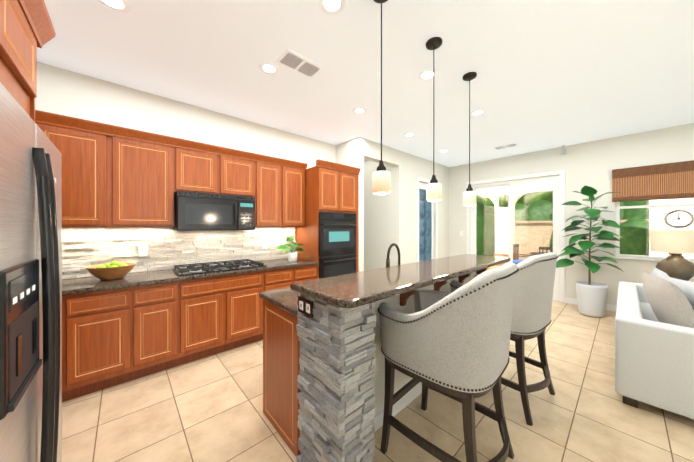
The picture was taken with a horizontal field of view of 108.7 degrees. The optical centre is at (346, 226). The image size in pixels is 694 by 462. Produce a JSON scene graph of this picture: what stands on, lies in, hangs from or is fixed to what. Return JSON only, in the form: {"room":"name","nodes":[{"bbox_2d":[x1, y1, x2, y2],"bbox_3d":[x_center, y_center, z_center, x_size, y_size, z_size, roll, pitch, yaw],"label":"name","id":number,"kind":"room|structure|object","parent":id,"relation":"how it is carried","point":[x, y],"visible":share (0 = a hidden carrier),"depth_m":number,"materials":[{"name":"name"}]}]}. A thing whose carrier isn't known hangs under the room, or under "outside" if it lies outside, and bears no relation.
{"room":"kitchen","nodes":[
{"label":"kitchen","id":0,"kind":"room"},
{"bbox_2d":[35,62,334,276],"bbox_3d":[-1.690,-0.045,3.325,3.850,2.890,0.150,0,0,-42],"label":"wall","id":1,"kind":"structure","parent":0,"point":[60,91],"depth_m":2.83,"materials":[{"name":"white paint"}]},
{"bbox_2d":[0,0,7,90],"bbox_3d":[-1.190,-0.631,0.385,0.667,0.470,0.476,0,0,-42],"label":"upper cabinet","id":2,"kind":"object","parent":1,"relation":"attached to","point":[3,3],"depth_m":0.84,"materials":[{"name":"brown wood"}]},
{"bbox_2d":[8,0,43,132],"bbox_3d":[-1.507,-0.632,0.739,0.667,0.470,0.475,0,0,-42],"label":"upper cabinet","id":3,"kind":"object","parent":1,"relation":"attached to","point":[24,38],"depth_m":1.00,"materials":[{"name":"brown wood"}]},
{"bbox_2d":[44,120,111,227],"bbox_3d":[-2.527,-0.434,2.250,0.552,0.870,0.326,0,0,-42],"label":"upper cabinet","id":4,"kind":"object","parent":1,"relation":"attached to","point":[86,153],"depth_m":2.21,"materials":[{"name":"brown wood"}]},
{"bbox_2d":[112,132,175,227],"bbox_3d":[-2.134,-0.434,2.602,0.504,0.870,0.326,0,0,-42],"label":"upper cabinet","id":5,"kind":"object","parent":1,"relation":"attached to","point":[143,171],"depth_m":2.47,"materials":[{"name":"brown wood"}]},
{"bbox_2d":[176,144,219,193],"bbox_3d":[-1.785,-0.625,2.915,0.433,0.490,0.326,0,0,-42],"label":"upper cabinet","id":6,"kind":"object","parent":1,"relation":"attached to","point":[197,169],"depth_m":2.79,"materials":[{"name":"brown wood"}]},
{"bbox_2d":[172,191,254,230],"bbox_3d":[-1.571,-0.169,2.989,0.820,0.415,0.409,0,0,-42],"label":"microwave","id":7,"kind":"object","parent":6,"relation":"attached to","point":[199,211],"visible":1,"depth_m":2.82,"materials":[{"name":"black metal"}]},
{"bbox_2d":[220,152,255,199],"bbox_3d":[-1.464,-0.625,3.202,0.428,0.490,0.326,0,0,-42],"label":"upper cabinet","id":8,"kind":"object","parent":1,"relation":"attached to","point":[237,173],"depth_m":3.08,"materials":[{"name":"brown wood"}]},
{"bbox_2d":[255,160,283,227],"bbox_3d":[-1.168,-0.435,3.468,0.389,0.870,0.326,0,0,-42],"label":"upper cabinet","id":9,"kind":"object","parent":1,"relation":"attached to","point":[269,202],"depth_m":3.36,"materials":[{"name":"brown wood"}]},
{"bbox_2d":[284,164,307,227],"bbox_3d":[-0.875,-0.436,3.730,0.398,0.870,0.326,0,0,-42],"label":"upper cabinet","id":10,"kind":"object","parent":1,"relation":"attached to","point":[295,179],"depth_m":3.63,"materials":[{"name":"brown wood"}]},
{"bbox_2d":[319,212,356,278],"bbox_3d":[-0.285,0.439,3.959,0.722,1.316,0.622,0,0,-42],"label":"wall oven","id":11,"kind":"object","parent":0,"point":[337,243],"visible":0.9,"depth_m":3.73,"materials":[{"name":"black metal"}]},
{"bbox_2d":[335,140,350,165],"bbox_3d":[-0.015,-0.047,4.430,0.120,2.890,0.420,0,0,-42],"label":"wall","id":12,"kind":"structure","parent":0,"point":[343,150],"depth_m":4.39,"materials":[{"name":"white paint"}]},
{"bbox_2d":[37,0,693,166],"bbox_3d":[1.836,-1.548,1.770,7.330,0.120,9.350,0,0,-42],"label":"ceiling","id":13,"kind":"structure","parent":0,"point":[551,74],"depth_m":2.27,"materials":[{"name":"white paint"}]},
{"bbox_2d":[98,0,130,12],"bbox_3d":[-1.542,-1.486,1.636,0.184,0.004,0.184,0,0,-42],"label":"recessed light","id":14,"kind":"object","parent":13,"relation":"in","point":[124,6],"visible":1,"depth_m":1.67,"materials":[{"name":"white plastic"}]},
{"bbox_2d":[259,62,278,74],"bbox_3d":[-0.732,-1.487,2.336,0.184,0.004,0.184,0,0,-42],"label":"recessed light","id":15,"kind":"object","parent":13,"relation":"in","point":[268,68],"visible":1,"depth_m":2.33,"materials":[{"name":"white plastic"}]},
{"bbox_2d":[275,49,323,78],"bbox_3d":[-0.430,-1.483,2.284,0.380,0.011,0.230,0,0,-42],"label":"ceiling vent","id":16,"kind":"object","parent":13,"relation":"in","point":[297,63],"visible":1,"depth_m":2.27,"materials":[{"name":"white metal"}]},
{"bbox_2d":[318,0,345,14],"bbox_3d":[-0.100,-1.486,1.653,0.184,0.004,0.184,0,0,-42],"label":"recessed light","id":17,"kind":"object","parent":13,"relation":"in","point":[327,6],"visible":1,"depth_m":1.68,"materials":[{"name":"white plastic"}]},
{"bbox_2d":[352,107,365,113],"bbox_3d":[0.158,-1.488,3.186,0.184,0.004,0.184,0,0,-42],"label":"recessed light","id":18,"kind":"object","parent":13,"relation":"in","point":[358,110],"visible":1,"depth_m":3.18,"materials":[{"name":"white"}]},
{"bbox_2d":[372,0,390,194],"bbox_3d":[0.218,-0.846,1.576,0.130,1.282,0.130,0,0,-42],"label":"pendant light","id":19,"kind":"object","parent":13,"relation":"hanging from","point":[381,180],"visible":1,"depth_m":1.54,"materials":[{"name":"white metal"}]},
{"bbox_2d":[404,133,414,136],"bbox_3d":[1.010,-1.489,4.018,0.184,0.004,0.184,0,0,-42],"label":"recessed light","id":20,"kind":"object","parent":13,"relation":"in","point":[409,134],"visible":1,"depth_m":4.01,"materials":[{"name":"white"}]},
{"bbox_2d":[418,69,436,80],"bbox_3d":[0.789,-1.487,2.437,0.184,0.004,0.184,0,0,-42],"label":"recessed light","id":21,"kind":"object","parent":13,"relation":"in","point":[426,74],"visible":0.98,"depth_m":2.43,"materials":[{"name":"white"}]},
{"bbox_2d":[426,37,441,201],"bbox_3d":[0.702,-0.847,2.010,0.130,1.282,0.130,0,0,-42],"label":"pendant light","id":22,"kind":"object","parent":13,"relation":"hanging from","point":[433,190],"visible":0.98,"depth_m":1.98,"materials":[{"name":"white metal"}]},
{"bbox_2d":[462,72,476,205],"bbox_3d":[1.208,-0.847,2.450,0.130,1.282,0.130,0,0,-42],"label":"pendant light","id":23,"kind":"object","parent":13,"relation":"hanging from","point":[469,196],"visible":1,"depth_m":2.42,"materials":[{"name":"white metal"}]},
{"bbox_2d":[470,109,485,115],"bbox_3d":[1.704,-1.488,3.243,0.184,0.004,0.184,0,0,-42],"label":"recessed light","id":24,"kind":"object","parent":13,"relation":"in","point":[477,112],"visible":0.96,"depth_m":3.23,"materials":[{"name":"white plastic"}]},
{"bbox_2d":[493,143,519,149],"bbox_3d":[2.940,-1.486,4.606,0.230,0.011,0.380,0,0,-42],"label":"ceiling vent","id":25,"kind":"object","parent":13,"relation":"in","point":[505,146],"visible":1,"depth_m":4.58,"materials":[{"name":"white metal"}]},
{"bbox_2d":[560,145,565,153],"bbox_3d":[3.953,-1.416,4.547,0.070,0.149,0.070,0,0,-42],"label":"ceiling sensor","id":26,"kind":"object","parent":13,"relation":"attached to","point":[562,150],"visible":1,"depth_m":4.54,"materials":[{"name":"white plastic"}]},
{"bbox_2d":[62,300,693,461],"bbox_3d":[1.836,1.452,1.774,7.330,0.100,9.350,0,0,-42],"label":"floor","id":27,"kind":"structure","parent":0,"point":[208,409],"depth_m":1.82,"materials":[{"name":"tile"}]},
{"bbox_2d":[0,82,61,461],"bbox_3d":[-1.292,0.526,0.614,0.763,1.755,0.932,0,0,-42],"label":"refrigerator","id":28,"kind":"object","parent":27,"relation":"on","point":[30,292],"visible":1,"depth_m":0.76,"materials":[{"name":"silver metal"}]},
{"bbox_2d":[68,288,135,399],"bbox_3d":[-2.254,0.967,2.302,0.387,0.868,0.616,0,0,-42],"label":"base cabinet","id":29,"kind":"object","parent":27,"relation":"on","point":[101,325],"depth_m":2.08,"materials":[{"name":"brown wood"}]},
{"bbox_2d":[62,256,318,295],"bbox_3d":[-1.739,0.510,2.746,2.999,0.040,0.641,0,0,-42],"label":"countertop","id":30,"kind":"structure","parent":29,"relation":"on","point":[78,285],"depth_m":2.41,"materials":[{"name":"brown stone"}]},
{"bbox_2d":[85,261,135,279],"bbox_3d":[-2.218,0.405,2.349,0.352,0.170,0.352,0,0,-42],"label":"fruit bowl","id":31,"kind":"object","parent":30,"relation":"on","point":[113,270],"visible":1,"depth_m":2.28,"materials":[{"name":"brown wood"}]},
{"bbox_2d":[173,259,266,275],"bbox_3d":[-1.500,0.465,2.978,0.910,0.050,0.500,0,0,-42],"label":"cooktop","id":32,"kind":"object","parent":30,"relation":"in","point":[191,269],"visible":1,"depth_m":2.87,"materials":[{"name":"black metal"}]},
{"bbox_2d":[276,236,308,261],"bbox_3d":[-0.800,0.310,3.529,0.465,0.358,0.442,0,0,-42],"label":"herb plant","id":33,"kind":"object","parent":30,"relation":"on","point":[292,256],"visible":1,"depth_m":3.51,"materials":[{"name":"green plant"}]},
{"bbox_2d":[136,284,179,378],"bbox_3d":[-1.982,0.967,2.546,0.344,0.868,0.616,0,0,-42],"label":"base cabinet","id":34,"kind":"object","parent":27,"relation":"on","point":[152,311],"depth_m":2.33,"materials":[{"name":"brown wood"}]},
{"bbox_2d":[180,272,263,364],"bbox_3d":[-1.533,0.966,2.948,0.862,0.868,0.616,0,0,-42],"label":"base cabinet","id":35,"kind":"object","parent":27,"relation":"on","point":[219,314],"depth_m":2.68,"materials":[{"name":"brown wood"}]},
{"bbox_2d":[264,268,295,290],"bbox_3d":[-1.060,0.966,3.372,0.408,0.868,0.616,0,0,-42],"label":"base cabinet","id":36,"kind":"object","parent":27,"relation":"on","point":[283,277],"depth_m":3.15,"materials":[{"name":"brown wood"}]},
{"bbox_2d":[296,264,318,282],"bbox_3d":[-0.769,0.965,3.632,0.373,0.868,0.616,0,0,-42],"label":"drawer","id":37,"kind":"object","parent":27,"relation":"on","point":[312,272],"depth_m":3.43,"materials":[{"name":"brown wood"}]},
{"bbox_2d":[259,256,504,461],"bbox_3d":[0.543,0.886,2.322,2.388,1.030,0.928,0,0,-42],"label":"kitchen island","id":38,"kind":"object","parent":27,"relation":"on","point":[323,377],"depth_m":1.38,"materials":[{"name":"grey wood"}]},
{"bbox_2d":[291,254,509,309],"bbox_3d":[0.735,0.351,2.091,2.425,0.040,0.495,0,0,-42],"label":"island countertop","id":39,"kind":"structure","parent":38,"relation":"on","point":[364,288],"depth_m":1.57,"materials":[{"name":"brown stone"}]},
{"bbox_2d":[386,243,399,266],"bbox_3d":[0.440,0.317,2.233,0.266,0.347,0.056,0,0,-42],"label":"faucet","id":40,"kind":"object","parent":39,"relation":"on","point":[388,253],"visible":0.54,"depth_m":2.17,"materials":[{"name":"brown metal"}]},
{"bbox_2d":[378,262,518,461],"bbox_3d":[0.611,0.807,1.536,0.717,1.200,0.714,0,0,-42],"label":"bar stool","id":41,"kind":"object","parent":27,"relation":"on","point":[455,345],"visible":1,"depth_m":1.24,"materials":[{"name":"fabric"}]},
{"bbox_2d":[450,252,557,425],"bbox_3d":[1.335,0.806,2.152,0.725,1.200,0.721,0,0,-42],"label":"bar stool","id":42,"kind":"object","parent":27,"relation":"on","point":[533,297],"visible":0.48,"depth_m":1.81,"materials":[{"name":"fabric"}]},
{"bbox_2d":[556,186,623,317],"bbox_3d":[3.882,0.381,4.023,0.852,2.036,0.813,0,0,-42],"label":"potted plant","id":43,"kind":"object","parent":27,"relation":"on","point":[592,299],"visible":1,"depth_m":3.88,"materials":[{"name":"green plant"}]},
{"bbox_2d":[615,268,693,419],"bbox_3d":[3.228,0.904,2.304,2.050,0.994,0.977,0,0,-42],"label":"sofa","id":44,"kind":"object","parent":27,"relation":"on","point":[654,341],"visible":1,"depth_m":1.88,"materials":[{"name":"fabric"}]},
{"bbox_3d":[4.371,1.092,3.313,0.540,0.615,0.540,0,0,-42],"label":"side table","id":45,"kind":"object","parent":27,"relation":"on","visible":0},
{"bbox_2d":[649,230,693,280],"bbox_3d":[4.371,0.414,3.312,0.450,0.740,0.450,0,0,-42],"label":"table lamp","id":46,"kind":"object","parent":45,"relation":"on","point":[674,245],"visible":0.79,"depth_m":3.22,"materials":[{"name":"ceramic"}]},
{"bbox_2d":[351,137,450,271],"bbox_3d":[1.324,-0.048,5.221,3.170,2.890,0.150,0,0,-42],"label":"wall","id":47,"kind":"structure","parent":0,"point":[385,222],"depth_m":5.11,"materials":[{"name":"white paint"}]},
{"bbox_2d":[419,182,433,261],"bbox_3d":[1.761,0.207,5.579,0.710,2.370,0.090,0,0,-42],"label":"entry door","id":48,"kind":"structure","parent":47,"relation":"in","point":[426,230],"depth_m":5.63,"materials":[{"name":"white"}]},
{"bbox_2d":[417,177,437,261],"bbox_3d":[1.781,0.169,5.519,2.050,2.455,0.016,0,0,-42],"label":"door frame","id":49,"kind":"structure","parent":47,"relation":"attached to","point":[418,178],"depth_m":5.27,"materials":[{"name":"white wood"}]},
{"bbox_2d":[451,123,693,304],"bbox_3d":[5.074,-0.046,3.539,0.150,2.890,7.660,0,0,-42],"label":"wall","id":50,"kind":"structure","parent":0,"point":[592,163],"depth_m":4.32,"materials":[{"name":"white paint"}]},
{"bbox_2d":[470,175,559,300],"bbox_3d":[3.482,0.207,5.296,0.095,2.380,1.620,0,0,-42],"label":"sliding glass door","id":51,"kind":"structure","parent":50,"relation":"attached to","point":[555,179],"depth_m":5.17,"materials":[{"name":"white"}]},
{"bbox_2d":[466,170,616,310],"bbox_3d":[5.012,0.172,3.484,0.016,2.455,7.360,0,0,-42],"label":"door frame","id":52,"kind":"structure","parent":50,"relation":"attached to","point":[564,299],"depth_m":4.63,"materials":[{"name":"white wood"}]},
{"bbox_2d":[570,232,580,237],"bbox_3d":[4.118,0.158,4.488,0.005,0.120,0.150,0,0,-42],"label":"switch plate","id":53,"kind":"object","parent":50,"relation":"attached to","point":[575,233],"depth_m":4.49,"materials":[{"name":"white plastic"}]},
{"bbox_2d":[612,160,693,201],"bbox_3d":[4.959,-0.679,3.509,0.035,0.533,1.670,0,0,-42],"label":"window blind","id":54,"kind":"object","parent":50,"relation":"attached to","point":[675,180],"visible":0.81,"depth_m":3.79,"materials":[{"name":"brown wood"}]},
{"bbox_2d":[613,198,693,263],"bbox_3d":[5.004,-0.188,3.557,0.130,1.425,1.640,0,0,-42],"label":"window","id":55,"kind":"structure","parent":50,"relation":"in","point":[619,255],"depth_m":3.92,"materials":[{"name":"white"}]},
{"label":"outside","id":56,"kind":"structure","parent":0,"visible":0},
{"bbox_3d":[9.942,1.479,11.557,17.800,0.120,20.000,0,0,-42],"label":"ground","id":57,"kind":"structure","parent":56,"visible":0},
{"bbox_2d":[476,181,552,265],"bbox_3d":[4.401,-0.239,6.589,2.920,3.330,20.000,0,0,-42],"label":"arcade","id":58,"kind":"object","parent":57,"relation":"on","point":[499,215],"depth_m":7.72,"materials":[{"name":"beige paint"}]},
{"bbox_2d":[513,244,552,263],"bbox_3d":[5.199,0.961,6.264,1.428,0.930,1.906,0,0,-42],"label":"patio furniture","id":59,"kind":"object","parent":57,"relation":"on","point":[533,254],"depth_m":6.82,"materials":[{"name":"brown metal"}]},
{"bbox_2d":[476,198,648,255],"bbox_3d":[7.309,0.302,9.230,5.109,3.008,21.968,0,0,-42],"label":"hedge","id":60,"kind":"object","parent":57,"relation":"on","point":[486,235],"depth_m":8.87,"materials":[{"name":"green plant"}]},
{"bbox_2d":[515,198,693,259],"bbox_3d":[6.099,-0.091,8.111,4.080,3.030,20.000,0,0,-42],"label":"wall","id":61,"kind":"structure","parent":57,"relation":"on","point":[523,233],"depth_m":9.22,"materials":[{"name":"beige paint"}]},
{"bbox_2d":[664,210,693,227],"bbox_3d":[6.335,-0.152,4.750,0.054,0.350,0.350,0,0,-42],"label":"wall clock","id":62,"kind":"object","parent":61,"relation":"attached to","point":[674,212],"depth_m":4.73,"materials":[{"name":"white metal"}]},
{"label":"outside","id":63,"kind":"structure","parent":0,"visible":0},
{"bbox_2d":[476,187,552,205],"bbox_3d":[13.982,-3.133,13.210,8.116,6.089,20.084,0,0,-42],"label":"trees","id":64,"kind":"object","parent":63,"point":[505,198],"depth_m":12.90,"materials":[{"name":"green plant"}]}
]}

